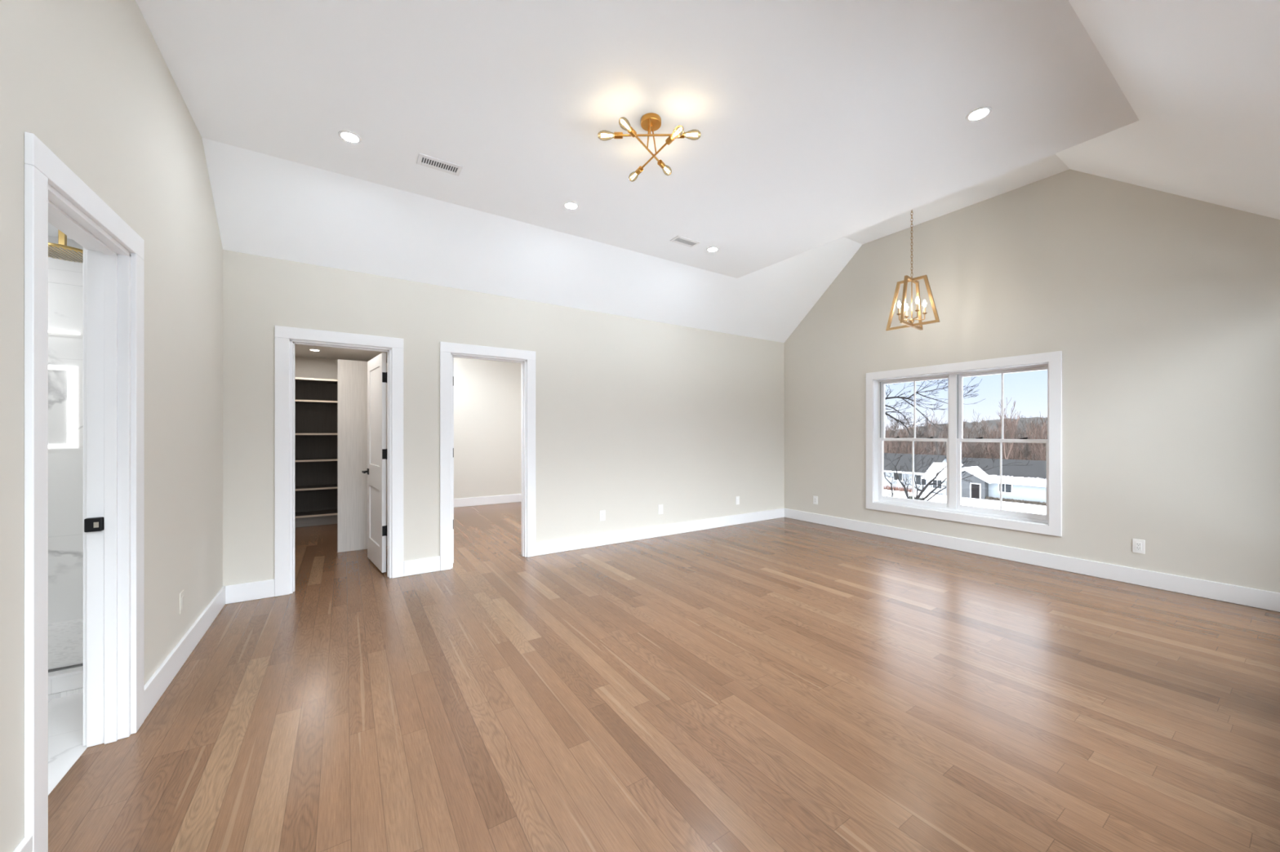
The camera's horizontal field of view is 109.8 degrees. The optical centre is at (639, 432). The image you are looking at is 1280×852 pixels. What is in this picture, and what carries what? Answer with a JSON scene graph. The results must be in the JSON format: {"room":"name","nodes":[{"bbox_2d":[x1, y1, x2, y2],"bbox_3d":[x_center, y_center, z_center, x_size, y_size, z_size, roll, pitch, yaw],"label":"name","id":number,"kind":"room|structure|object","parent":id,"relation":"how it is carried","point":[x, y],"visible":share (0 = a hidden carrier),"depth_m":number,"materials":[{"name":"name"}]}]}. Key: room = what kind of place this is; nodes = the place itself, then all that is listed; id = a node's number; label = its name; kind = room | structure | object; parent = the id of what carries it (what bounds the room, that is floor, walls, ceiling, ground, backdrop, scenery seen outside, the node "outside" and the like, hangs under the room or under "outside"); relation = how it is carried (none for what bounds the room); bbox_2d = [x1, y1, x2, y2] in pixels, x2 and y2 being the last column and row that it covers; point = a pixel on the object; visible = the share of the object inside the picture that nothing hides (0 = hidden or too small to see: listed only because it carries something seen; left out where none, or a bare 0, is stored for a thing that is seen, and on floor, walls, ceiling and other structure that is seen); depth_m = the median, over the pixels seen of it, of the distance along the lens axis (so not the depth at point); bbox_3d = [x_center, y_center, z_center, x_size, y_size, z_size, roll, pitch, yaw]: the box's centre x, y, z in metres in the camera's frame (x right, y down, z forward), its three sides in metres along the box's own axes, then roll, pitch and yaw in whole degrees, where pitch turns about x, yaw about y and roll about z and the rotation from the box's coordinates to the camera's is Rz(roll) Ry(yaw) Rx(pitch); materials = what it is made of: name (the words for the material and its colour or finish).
{"room":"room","nodes":[
{"label":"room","id":0,"kind":"room"},
{"bbox_2d":[48,222,71,239],"bbox_3d":[-3.325,-1.360,1.339,2.313,0.080,3.690,0,0,-33],"label":"ceiling","id":1,"kind":"structure","parent":0,"point":[52,231],"depth_m":2.95,"materials":[{"name":"white paint"}]},
{"bbox_2d":[48,229,83,262],"bbox_3d":[-3.432,-1.190,2.675,0.310,0.260,0.310,0,0,-33],"label":"shower head","id":2,"kind":"object","parent":1,"relation":"hanging from","point":[60,251],"visible":0.53,"depth_m":2.66},
{"bbox_2d":[48,235,83,624],"bbox_3d":[-3.351,-0.010,1.322,2.250,2.620,3.690,0,0,-33],"label":"wall","id":3,"kind":"structure","parent":0,"point":[65,302],"depth_m":3.05,"materials":[{"name":"white stone"}]},
{"bbox_2d":[48,330,79,448],"bbox_3d":[-4.205,-0.290,2.836,0.885,0.788,0.021,0,0,-33],"label":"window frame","id":4,"kind":"structure","parent":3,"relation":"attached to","point":[72,371],"depth_m":3.06,"materials":[{"name":"white"}]},
{"bbox_2d":[0,0,222,851],"bbox_3d":[-1.911,-0.314,1.399,0.117,3.228,4.737,0,0,-33],"label":"wall","id":5,"kind":"structure","parent":0,"point":[91,80],"depth_m":2.00,"materials":[{"name":"white paint"}]},
{"bbox_2d":[13,835,32,851],"bbox_3d":[-1.159,1.230,0.377,0.017,0.137,2.203,0,0,-33],"label":"baseboard","id":6,"kind":"structure","parent":5,"relation":"attached to","point":[25,845],"depth_m":1.28,"materials":[{"name":"white wood"}]},
{"bbox_2d":[24,131,144,851],"bbox_3d":[-2.052,0.215,1.615,0.153,2.167,0.877,0,0,-33],"label":"door frame","id":7,"kind":"structure","parent":5,"relation":"attached to","point":[113,253],"depth_m":1.87,"materials":[{"name":"white wood"}]},
{"bbox_2d":[179,590,184,614],"bbox_3d":[-2.587,0.957,2.543,0.008,0.118,0.072,0,0,-33],"label":"wall outlet","id":8,"kind":"object","parent":5,"relation":"attached to","point":[182,593],"visible":1,"depth_m":2.53,"materials":[{"name":"white paint"}]},
{"bbox_2d":[181,595,183,608],"bbox_3d":[-2.586,0.957,2.544,0.004,0.068,0.034,0,0,-33],"label":"receptacle","id":9,"kind":"object","parent":8,"relation":"attached to","point":[182,596],"depth_m":2.53,"materials":[{"name":"white paint"}]},
{"bbox_2d":[144,586,225,719],"bbox_3d":[-2.696,1.230,2.717,0.017,0.137,1.673,0,0,-33],"label":"baseboard","id":10,"kind":"structure","parent":5,"relation":"attached to","point":[154,688],"depth_m":2.47,"materials":[{"name":"white wood"}]},
{"bbox_2d":[295,356,337,379],"bbox_3d":[-3.610,0.100,5.378,1.610,2.400,3.546,0,0,-33],"label":"wall","id":11,"kind":"structure","parent":0,"point":[305,367],"depth_m":6.62,"materials":[{"name":"paint"}]},
{"bbox_2d":[361,352,386,573],"bbox_3d":[-2.564,0.274,4.389,0.149,2.017,0.718,0,0,-42],"label":"door","id":12,"kind":"structure","parent":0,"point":[376,366],"depth_m":4.29,"materials":[{"name":"white paint"}]},
{"bbox_2d":[453,357,521,498],"bbox_3d":[-0.836,-0.200,7.320,5.160,3.000,3.746,0,0,-33],"label":"wall","id":13,"kind":"structure","parent":0,"point":[487,393],"depth_m":8.15,"materials":[{"name":"white paint"}]},
{"bbox_2d":[453,493,521,507],"bbox_3d":[-1.836,1.224,8.751,5.060,0.149,0.017,0,0,-33],"label":"baseboard","id":14,"kind":"structure","parent":13,"relation":"attached to","point":[475,501],"depth_m":8.13,"materials":[{"name":"white wood"}]},
{"bbox_2d":[222,249,784,586],"bbox_3d":[-0.465,-0.055,5.253,6.764,2.710,0.117,0,0,-33],"label":"wall","id":15,"kind":"structure","parent":0,"point":[634,416],"depth_m":4.86,"materials":[{"name":"white paint"}]},
{"bbox_2d":[225,579,274,604],"bbox_3d":[-3.022,1.230,3.493,0.290,0.137,0.017,0,0,-33],"label":"baseboard","id":16,"kind":"structure","parent":15,"relation":"attached to","point":[234,593],"depth_m":3.48,"materials":[{"name":"white wood"}]},
{"bbox_2d":[274,325,403,596],"bbox_3d":[-2.557,0.224,3.879,0.909,2.151,0.153,0,0,-33],"label":"door frame","id":17,"kind":"structure","parent":15,"relation":"attached to","point":[286,338],"depth_m":3.68,"materials":[{"name":"white wood"}]},
{"bbox_2d":[403,555,439,576],"bbox_3d":[-2.012,1.230,4.156,0.304,0.137,0.017,0,0,-33],"label":"baseboard","id":18,"kind":"structure","parent":15,"relation":"attached to","point":[411,567],"depth_m":4.15,"materials":[{"name":"white wood"}]},
{"bbox_2d":[453,357,453,563],"bbox_3d":[-2.046,0.271,4.701,0.147,2.022,0.732,0,0,-35],"label":"door","id":19,"kind":"structure","parent":15,"relation":"in","point":[453,357],"depth_m":4.43,"materials":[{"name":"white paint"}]},
{"bbox_2d":[440,342,535,570],"bbox_3d":[-1.530,0.220,4.553,0.935,2.159,0.153,0,0,-33],"label":"door frame","id":20,"kind":"structure","parent":15,"relation":"attached to","point":[448,351],"depth_m":4.48,"materials":[{"name":"white wood"}]},
{"bbox_2d":[600,510,605,520],"bbox_3d":[-0.432,0.957,5.200,0.072,0.118,0.008,0,0,-33],"label":"wall outlet","id":21,"kind":"object","parent":15,"relation":"attached to","point":[602,513],"visible":1,"depth_m":5.20,"materials":[{"name":"white plastic"}]},
{"bbox_2d":[535,508,784,555],"bbox_3d":[0.557,1.230,5.844,3.971,0.137,0.017,0,0,-33],"label":"baseboard","id":22,"kind":"structure","parent":15,"relation":"attached to","point":[611,538],"depth_m":5.54,"materials":[{"name":"white wood"}]},
{"bbox_2d":[657,504,662,514],"bbox_3d":[0.261,0.962,5.655,0.072,0.118,0.008,0,0,-33],"label":"wall outlet","id":23,"kind":"object","parent":15,"relation":"attached to","point":[660,507],"visible":1,"depth_m":5.65,"materials":[{"name":"white plastic"}]},
{"bbox_2d":[735,496,739,505],"bbox_3d":[1.389,0.962,6.396,0.072,0.118,0.008,0,0,-33],"label":"wall outlet","id":24,"kind":"object","parent":15,"relation":"attached to","point":[737,498],"visible":1,"depth_m":6.39,"materials":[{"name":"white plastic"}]},
{"bbox_2d":[48,502,1279,851],"bbox_3d":[-1.108,1.390,4.327,9.100,0.220,8.750,0,0,-33],"label":"floor","id":25,"kind":"structure","parent":0,"point":[782,684],"depth_m":2.10,"materials":[{"name":"brown wood"}]},
{"bbox_2d":[48,661,83,694],"bbox_3d":[-3.579,1.234,1.817,2.209,0.091,0.144,0,0,-33],"label":"shower curb","id":26,"kind":"object","parent":25,"relation":"on","point":[69,679],"depth_m":2.23,"materials":[{"name":"white stone"}]},
{"bbox_2d":[48,281,83,672],"bbox_3d":[-3.577,0.219,1.820,2.199,1.938,0.022,0,0,-33],"label":"screen","id":27,"kind":"object","parent":26,"relation":"on","point":[80,664],"visible":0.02,"depth_m":2.26,"materials":[{"name":"clear glass"}]},
{"bbox_2d":[295,377,337,527],"bbox_3d":[-4.410,0.270,6.579,1.382,2.059,0.440,0,0,-33],"label":"shelf unit","id":28,"kind":"object","parent":25,"relation":"on","point":[316,399],"visible":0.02,"depth_m":6.56,"materials":[{"name":"grey wood"}]},
{"bbox_2d":[337,359,386,552],"bbox_3d":[-3.385,0.249,5.674,0.695,2.099,1.442,0,0,-33],"label":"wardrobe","id":29,"kind":"object","parent":25,"relation":"on","point":[352,375],"visible":0.42,"depth_m":4.95,"materials":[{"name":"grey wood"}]},
{"bbox_2d":[135,0,1279,363],"bbox_3d":[-0.083,-1.975,4.671,6.764,1.750,8.600,0,0,-33],"label":"ceiling","id":30,"kind":"structure","parent":0,"point":[822,125],"depth_m":2.76,"materials":[{"name":"white paint"}]},
{"bbox_2d":[337,129,361,143],"bbox_3d":[-1.868,-1.905,2.898,0.126,0.006,0.126,0,0,-33],"label":"recessed light","id":31,"kind":"object","parent":30,"relation":"in","point":[349,136],"visible":1,"depth_m":2.89,"materials":[{"name":"white plastic"}]},
{"bbox_2d":[416,153,462,176],"bbox_3d":[-1.423,-1.905,3.199,0.284,0.007,0.140,0,0,-33],"label":"ceiling vent","id":32,"kind":"object","parent":30,"relation":"in","point":[424,160],"visible":1,"depth_m":3.19,"materials":[{"name":"white plastic"}]},
{"bbox_2d":[563,201,578,209],"bbox_3d":[-0.577,-1.905,3.775,0.126,0.006,0.126,0,0,-33],"label":"recessed light","id":33,"kind":"object","parent":30,"relation":"in","point":[569,205],"visible":1,"depth_m":3.77,"materials":[{"name":"white plastic"}]},
{"bbox_2d":[597,112,701,182],"bbox_3d":[0.017,-1.810,2.772,0.590,0.196,0.615,0,0,-33],"label":"ceiling light","id":34,"kind":"object","parent":30,"relation":"hanging from","point":[650,122],"visible":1,"depth_m":2.65,"materials":[{"name":"gold metal"}]},
{"bbox_2d":[613,132,622,138],"bbox_3d":[-0.127,-1.750,2.646,0.052,0.034,0.034,0,0,1],"label":"socket","id":35,"kind":"object","parent":34,"relation":"attached to","point":[616,135],"depth_m":2.63,"materials":[{"name":"gold metal"}]},
{"bbox_2d":[627,126,636,137],"bbox_3d":[-0.046,-1.744,2.608,0.034,0.034,0.052,0,0,31],"label":"socket","id":36,"kind":"object","parent":34,"relation":"attached to","point":[632,132],"depth_m":2.60,"materials":[{"name":"gold metal"}]},
{"bbox_2d":[635,165,643,174],"bbox_3d":[-0.004,-1.738,2.980,0.036,0.034,0.053,0,0,-33],"label":"socket","id":37,"kind":"object","parent":34,"relation":"attached to","point":[640,169],"depth_m":2.96,"materials":[{"name":"gold metal"}]},
{"bbox_2d":[657,159,665,168],"bbox_3d":[0.139,-1.744,2.919,0.034,0.034,0.052,0,0,31],"label":"socket","id":38,"kind":"object","parent":34,"relation":"attached to","point":[660,162],"depth_m":2.90,"materials":[{"name":"gold metal"}]},
{"bbox_2d":[665,135,674,144],"bbox_3d":[0.178,-1.738,2.667,0.036,0.034,0.053,0,0,-33],"label":"socket","id":39,"kind":"object","parent":34,"relation":"attached to","point":[670,139],"depth_m":2.65,"materials":[{"name":"gold metal"}]},
{"bbox_2d":[676,131,684,138],"bbox_3d":[0.235,-1.750,2.642,0.052,0.034,0.034,0,0,1],"label":"socket","id":40,"kind":"object","parent":34,"relation":"attached to","point":[682,135],"depth_m":2.63,"materials":[{"name":"gold metal"}]},
{"bbox_2d":[670,235,700,247],"bbox_3d":[0.450,-1.905,4.481,0.284,0.007,0.140,0,0,-33],"label":"ceiling vent","id":41,"kind":"object","parent":30,"relation":"in","point":[678,239],"visible":1,"depth_m":4.48,"materials":[{"name":"white plastic"}]},
{"bbox_2d":[706,246,718,252],"bbox_3d":[0.753,-1.905,4.674,0.126,0.006,0.126,0,0,-33],"label":"recessed light","id":42,"kind":"object","parent":30,"relation":"in","point":[712,249],"visible":1,"depth_m":4.67,"materials":[{"name":"white plastic"}]},
{"bbox_2d":[885,209,940,331],"bbox_3d":[2.791,-1.781,4.621,0.375,1.378,0.383,0,0,7],"label":"lantern pendant","id":43,"kind":"object","parent":30,"relation":"hanging from","point":[907,279],"visible":0.9,"depth_m":4.61,"materials":[{"name":"gold metal"}]},
{"bbox_2d":[965,106,991,121],"bbox_3d":[2.024,-1.905,2.689,0.126,0.006,0.126,0,0,-33],"label":"recessed light","id":44,"kind":"object","parent":30,"relation":"in","point":[980,113],"visible":1,"depth_m":2.69,"materials":[{"name":"white plastic"}]},
{"bbox_2d":[784,168,1279,593],"bbox_3d":[3.610,-0.595,5.026,0.200,3.790,4.737,0,0,-33],"label":"wall","id":45,"kind":"structure","parent":0,"point":[1162,309],"depth_m":4.02,"materials":[{"name":"white paint"}]},
{"bbox_2d":[813,496,817,504],"bbox_3d":[2.528,0.970,6.485,0.008,0.118,0.072,0,0,-33],"label":"wall outlet","id":46,"kind":"object","parent":45,"relation":"attached to","point":[815,498],"visible":1,"depth_m":6.48,"materials":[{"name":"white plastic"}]},
{"bbox_2d":[866,351,1062,537],"bbox_3d":[3.549,0.103,5.108,0.223,1.759,1.908,0,0,-33],"label":"window","id":47,"kind":"structure","parent":45,"relation":"in","point":[1050,524],"depth_m":5.07,"materials":[{"name":"white wood"}]},
{"bbox_2d":[784,508,1279,612],"bbox_3d":[3.520,1.230,4.966,0.017,0.137,4.737,0,0,-33],"label":"baseboard","id":48,"kind":"structure","parent":45,"relation":"attached to","point":[1253,597],"depth_m":4.17,"materials":[{"name":"white wood"}]},
{"bbox_2d":[1132,538,1144,554],"bbox_3d":[4.261,0.970,3.846,0.008,0.118,0.072,0,0,-33],"label":"wall outlet","id":49,"kind":"object","parent":45,"relation":"attached to","point":[1138,545],"visible":1,"depth_m":3.84,"materials":[{"name":"white plastic"}]},
{"bbox_2d":[1135,542,1141,551],"bbox_3d":[4.260,0.970,3.845,0.004,0.068,0.034,0,0,-33],"label":"receptacle","id":50,"kind":"object","parent":49,"relation":"attached to","point":[1138,544],"depth_m":3.84,"materials":[{"name":"white plastic"}]},
{"label":"outside","id":51,"kind":"structure","parent":0,"visible":0},
{"bbox_2d":[883,488,1046,515],"bbox_3d":[-1.311,7.005,11.103,170.000,4.810,200.000,0,0,-33],"label":"snowy ground","id":52,"kind":"structure","parent":51,"point":[1017,507],"depth_m":58.89,"materials":[{"name":"white snow"}]},
{"bbox_2d":[883,484,916,492],"bbox_3d":[40.205,8.808,74.495,2.119,1.147,11.238,0,0,-33],"label":"hedge","id":53,"kind":"object","parent":52,"relation":"on","point":[896,488],"visible":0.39,"depth_m":72.34,"materials":[{"name":"brown plant"}]},
{"bbox_2d":[883,453,946,492],"bbox_3d":[45.858,6.670,78.579,10.060,6.060,13.800,0,0,-33],"label":"house","id":54,"kind":"structure","parent":52,"relation":"on","point":[905,459],"depth_m":74.70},
{"bbox_2d":[906,493,927,501],"bbox_3d":[33.995,7.845,55.281,1.798,1.048,4.345,0,0,-4],"label":"evergreen shrub","id":55,"kind":"object","parent":52,"relation":"on","point":[909,496],"visible":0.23,"depth_m":55.46,"materials":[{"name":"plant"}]},
{"bbox_2d":[884,376,984,459],"bbox_3d":[6.211,1.005,11.160,3.847,7.815,1.889,0,0,1],"label":"bare tree","id":56,"kind":"object","parent":52,"relation":"on","point":[931,381],"visible":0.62,"depth_m":10.98,"materials":[{"name":"brown plant"}]},
{"bbox_2d":[921,462,963,495],"bbox_3d":[47.936,7.270,70.133,7.860,5.060,4.000,0,0,-33],"label":"house","id":57,"kind":"structure","parent":52,"relation":"on","point":[934,469],"depth_m":69.02,"materials":[{"name":"white"}]},
{"bbox_2d":[883,441,1029,501],"bbox_3d":[8.066,2.579,11.830,3.810,4.686,1.474,0,0,8],"label":"bare tree","id":58,"kind":"object","parent":52,"relation":"on","point":[917,496],"visible":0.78,"depth_m":12.00,"materials":[{"name":"brown plant"}]},
{"bbox_2d":[939,457,1046,502],"bbox_3d":[54.857,6.820,62.476,11.700,5.960,19.000,0,0,-33],"label":"house","id":59,"kind":"structure","parent":52,"relation":"on","point":[1028,482],"depth_m":62.65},
{"bbox_2d":[964,496,1046,506],"bbox_3d":[50.971,9.243,59.352,1.088,0.861,17.946,0,0,-33],"label":"planting bed","id":60,"kind":"object","parent":52,"relation":"on","point":[988,498],"visible":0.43,"depth_m":60.09,"materials":[{"name":"soil"}]},
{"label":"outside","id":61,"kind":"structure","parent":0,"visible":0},
{"bbox_3d":[84.072,7.742,127.012,100.000,3.816,180.000,0,0,-33],"label":"wooded hillside","id":62,"kind":"object","parent":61,"visible":0},
{"bbox_2d":[884,426,895,446],"bbox_3d":[65.802,3.204,119.129,4.880,11.024,7.275,0,0,-7],"label":"bare tree","id":63,"kind":"object","parent":62,"relation":"on","point":[888,427],"visible":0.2,"depth_m":120.43,"materials":[{"name":"brown plant"}]},
{"bbox_2d":[884,437,896,453],"bbox_3d":[60.364,5.058,108.623,3.459,8.028,2.915,0,0,44],"label":"bare tree","id":64,"kind":"object","parent":62,"relation":"on","point":[887,447],"visible":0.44,"depth_m":108.42,"materials":[{"name":"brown plant"}]},
{"bbox_2d":[886,418,911,450],"bbox_3d":[65.387,2.512,114.556,5.722,12.574,7.212,0,0,-13],"label":"bare tree","id":65,"kind":"object","parent":62,"relation":"on","point":[894,432],"visible":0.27,"depth_m":113.83,"materials":[{"name":"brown plant"}]},
{"bbox_2d":[888,410,914,435],"bbox_3d":[82.810,-0.349,139.959,9.413,16.412,7.469,0,0,-11],"label":"bare tree","id":66,"kind":"object","parent":62,"relation":"on","point":[895,428],"visible":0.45,"depth_m":140.44,"materials":[{"name":"grey plant"}]},
{"bbox_2d":[892,434,916,453],"bbox_3d":[61.114,4.722,103.883,5.148,8.733,4.547,0,0,-29],"label":"bare tree","id":67,"kind":"object","parent":62,"relation":"on","point":[900,443],"visible":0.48,"depth_m":103.73,"materials":[{"name":"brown plant"}]},
{"bbox_2d":[896,418,914,453],"bbox_3d":[66.307,2.620,111.507,3.528,12.492,4.794,0,0,-37],"label":"bare tree","id":68,"kind":"object","parent":62,"relation":"on","point":[904,432],"visible":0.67,"depth_m":111.61,"materials":[{"name":"brown plant"}]},
{"bbox_2d":[907,428,924,453],"bbox_3d":[64.647,3.931,105.286,4.406,10.185,4.257,0,0,-14],"label":"bare tree","id":69,"kind":"object","parent":62,"relation":"on","point":[910,433],"visible":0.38,"depth_m":105.64,"materials":[{"name":"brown plant"}]},
{"bbox_2d":[908,422,931,444],"bbox_3d":[78.333,2.646,125.689,5.871,11.277,6.647,0,0,36],"label":"bare tree","id":70,"kind":"object","parent":62,"relation":"on","point":[917,432],"visible":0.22,"depth_m":125.43,"materials":[{"name":"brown plant"}]},
{"bbox_2d":[907,428,943,454],"bbox_3d":[63.724,3.940,100.495,6.796,10.298,4.559,0,0,36],"label":"bare tree","id":71,"kind":"object","parent":62,"relation":"on","point":[931,442],"visible":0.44,"depth_m":101.11,"materials":[{"name":"brown plant"}]},
{"bbox_2d":[917,431,937,453],"bbox_3d":[69.265,4.127,107.811,4.799,9.219,5.434,0,0,-17],"label":"bare tree","id":72,"kind":"object","parent":62,"relation":"on","point":[926,431],"visible":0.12,"depth_m":107.57,"materials":[{"name":"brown plant"}]},
{"bbox_2d":[916,425,946,454],"bbox_3d":[64.951,3.476,99.246,5.102,11.210,6.429,0,0,-43],"label":"bare tree","id":73,"kind":"object","parent":62,"relation":"on","point":[944,448],"visible":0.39,"depth_m":98.97,"materials":[{"name":"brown plant"}]},
{"bbox_2d":[924,409,938,433],"bbox_3d":[88.005,0.337,136.928,4.174,14.779,5.672,0,0,5],"label":"bare tree","id":74,"kind":"object","parent":62,"relation":"on","point":[930,424],"visible":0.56,"depth_m":136.57,"materials":[{"name":"brown plant"}]},
{"bbox_2d":[920,410,945,437],"bbox_3d":[78.544,0.945,121.464,6.745,14.821,8.500,0,0,40],"label":"bare tree","id":75,"kind":"object","parent":62,"relation":"on","point":[944,411],"visible":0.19,"depth_m":121.39,"materials":[{"name":"grey plant"}]},
{"bbox_2d":[926,425,946,455],"bbox_3d":[70.568,3.421,105.355,7.084,10.734,4.752,0,0,20],"label":"bare tree","id":76,"kind":"object","parent":62,"relation":"on","point":[930,425],"visible":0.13,"depth_m":104.98,"materials":[{"name":"brown plant"}]},
{"bbox_2d":[927,426,946,455],"bbox_3d":[58.339,4.161,88.020,5.174,10.915,3.724,0,0,0],"label":"bare tree","id":77,"kind":"object","parent":62,"relation":"on","point":[936,436],"visible":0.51,"depth_m":88.25,"materials":[{"name":"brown plant"}]},
{"bbox_2d":[932,422,946,454],"bbox_3d":[72.725,3.064,108.042,4.783,11.443,4.950,0,0,20],"label":"bare tree","id":78,"kind":"object","parent":62,"relation":"on","point":[936,423],"visible":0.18,"depth_m":107.94,"materials":[{"name":"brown plant"}]},
{"bbox_2d":[883,432,1046,461],"bbox_3d":[79.608,4.376,119.644,59.925,9.543,65.835,0,0,-33],"label":"undergrowth","id":79,"kind":"object","parent":62,"relation":"on","point":[1011,452],"visible":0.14,"depth_m":95.25,"materials":[{"name":"brown plant"}]},
{"bbox_2d":[963,431,987,458],"bbox_3d":[67.592,4.353,91.075,4.023,9.625,4.164,0,0,-17],"label":"bare tree","id":80,"kind":"object","parent":62,"relation":"on","point":[974,435],"visible":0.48,"depth_m":90.52,"materials":[{"name":"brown plant"}]},
{"bbox_2d":[962,442,991,458],"bbox_3d":[66.711,5.094,89.286,4.766,8.086,4.210,0,0,35],"label":"bare tree","id":81,"kind":"object","parent":62,"relation":"on","point":[975,446],"visible":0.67,"depth_m":88.92,"materials":[{"name":"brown plant"}]},
{"bbox_2d":[963,422,995,448],"bbox_3d":[81.389,2.884,108.544,6.539,11.094,5.776,0,0,26],"label":"bare tree","id":82,"kind":"object","parent":62,"relation":"on","point":[982,428],"visible":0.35,"depth_m":107.78,"materials":[{"name":"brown plant"}]},
{"bbox_2d":[963,410,995,445],"bbox_3d":[96.670,0.355,128.183,8.355,14.567,6.629,0,0,38],"label":"bare tree","id":83,"kind":"object","parent":62,"relation":"on","point":[974,425],"visible":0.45,"depth_m":128.88,"materials":[{"name":"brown plant"}]},
{"bbox_2d":[979,417,1006,448],"bbox_3d":[76.482,2.561,97.619,4.800,12.507,3.532,0,0,8],"label":"bare tree","id":84,"kind":"object","parent":62,"relation":"on","point":[985,425],"visible":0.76,"depth_m":97.73,"materials":[{"name":"brown plant"}]},
{"bbox_2d":[984,434,1001,458],"bbox_3d":[75.242,4.533,95.631,3.774,8.758,3.180,0,0,16],"label":"bare tree","id":85,"kind":"object","parent":62,"relation":"on","point":[998,434],"visible":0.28,"depth_m":95.61,"materials":[{"name":"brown plant"}]},
{"bbox_2d":[985,421,1008,456],"bbox_3d":[87.133,2.444,109.514,4.820,11.531,4.988,0,0,-7],"label":"bare tree","id":86,"kind":"object","parent":62,"relation":"on","point":[997,421],"visible":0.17,"depth_m":109.88,"materials":[{"name":"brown plant"}]},
{"bbox_2d":[989,442,1010,458],"bbox_3d":[71.727,4.831,89.276,3.728,8.421,5.558,0,0,31],"label":"bare tree","id":87,"kind":"object","parent":62,"relation":"on","point":[992,446],"visible":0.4,"depth_m":89.83,"materials":[{"name":"brown plant"}]},
{"bbox_2d":[985,419,1026,444],"bbox_3d":[85.823,2.482,106.040,7.784,11.794,5.222,0,0,39],"label":"bare tree","id":88,"kind":"object","parent":62,"relation":"on","point":[1016,428],"visible":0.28,"depth_m":105.13,"materials":[{"name":"brown plant"}]},
{"bbox_2d":[993,398,1020,459],"bbox_3d":[67.666,1.527,82.171,4.514,15.982,6.134,0,0,18],"label":"bare tree","id":89,"kind":"object","parent":62,"relation":"on","point":[1015,421],"visible":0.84,"depth_m":82.16,"materials":[{"name":"brown plant"}]},
{"bbox_2d":[995,426,1027,458],"bbox_3d":[79.636,3.626,96.909,5.393,10.359,6.106,0,0,-43],"label":"bare tree","id":90,"kind":"object","parent":62,"relation":"on","point":[1007,435],"visible":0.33,"depth_m":96.09,"materials":[{"name":"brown plant"}]},
{"bbox_2d":[995,426,1033,459],"bbox_3d":[70.538,3.979,85.280,5.949,10.373,4.721,0,0,34],"label":"bare tree","id":91,"kind":"object","parent":62,"relation":"on","point":[1017,443],"visible":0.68,"depth_m":84.58,"materials":[{"name":"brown plant"}]},
{"bbox_2d":[1000,417,1038,445],"bbox_3d":[89.760,2.236,106.272,5.451,11.979,6.870,0,0,-6],"label":"bare tree","id":92,"kind":"object","parent":62,"relation":"on","point":[1015,417],"visible":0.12,"depth_m":105.28,"materials":[{"name":"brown plant"}]},
{"bbox_2d":[1016,423,1035,460],"bbox_3d":[83.348,3.292,96.681,4.499,10.763,4.657,0,0,34],"label":"bare tree","id":93,"kind":"object","parent":62,"relation":"on","point":[1020,430],"visible":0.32,"depth_m":96.78,"materials":[{"name":"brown plant"}]},
{"bbox_2d":[1017,444,1039,460],"bbox_3d":[71.948,5.595,83.501,3.374,7.117,2.428,0,0,20],"label":"bare tree","id":94,"kind":"object","parent":62,"relation":"on","point":[1027,455],"visible":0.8,"depth_m":83.23,"materials":[{"name":"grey plant"}]},
{"bbox_2d":[1019,415,1040,438],"bbox_3d":[102.438,1.446,118.576,5.245,12.548,5.429,0,0,-14],"label":"bare tree","id":95,"kind":"object","parent":62,"relation":"on","point":[1020,424],"visible":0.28,"depth_m":118.20,"materials":[{"name":"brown plant"}]},
{"bbox_2d":[1021,420,1043,439],"bbox_3d":[104.766,1.819,119.821,6.112,11.740,6.920,0,0,-31],"label":"bare tree","id":96,"kind":"object","parent":62,"relation":"on","point":[1033,420],"visible":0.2,"depth_m":118.84,"materials":[{"name":"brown plant"}]},
{"bbox_2d":[1021,417,1047,454],"bbox_3d":[79.777,2.285,89.183,6.007,13.201,7.571,0,0,22],"label":"bare tree","id":97,"kind":"object","parent":62,"relation":"on","point":[1044,444],"visible":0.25,"depth_m":90.54,"materials":[{"name":"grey plant"}]},
{"bbox_2d":[1023,422,1046,460],"bbox_3d":[71.450,2.080,76.175,9.768,14.802,6.553,0,0,23],"label":"bare tree","id":98,"kind":"object","parent":62,"relation":"on","point":[1035,432],"visible":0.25,"depth_m":78.02,"materials":[{"name":"brown plant"}]},
{"bbox_2d":[1023,426,1047,460],"bbox_3d":[72.573,3.924,82.060,4.023,10.482,2.961,0,0,17],"label":"bare tree","id":99,"kind":"object","parent":62,"relation":"on","point":[1028,444],"visible":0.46,"depth_m":81.82,"materials":[{"name":"brown plant"}]},
{"bbox_2d":[1030,415,1047,434],"bbox_3d":[92.938,2.092,104.295,3.471,12.288,4.716,0,0,3],"label":"bare tree","id":100,"kind":"object","parent":62,"relation":"on","point":[1040,415],"visible":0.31,"depth_m":103.93,"materials":[{"name":"brown plant"}]},
{"bbox_2d":[1032,424,1047,457],"bbox_3d":[80.041,3.285,89.288,4.897,11.061,7.300,0,0,-3],"label":"bare tree","id":101,"kind":"object","parent":62,"relation":"on","point":[1044,424],"visible":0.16,"depth_m":88.04,"materials":[{"name":"brown plant"}]},
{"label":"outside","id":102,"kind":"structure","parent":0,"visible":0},
{"bbox_2d":[888,417,1047,445],"bbox_3d":[144.265,0.548,250.303,144.000,15.292,260.000,0,0,-33],"label":"ridge","id":103,"kind":"object","parent":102,"point":[969,424],"visible":0.04,"depth_m":193.61,"materials":[{"name":"brown plant"}]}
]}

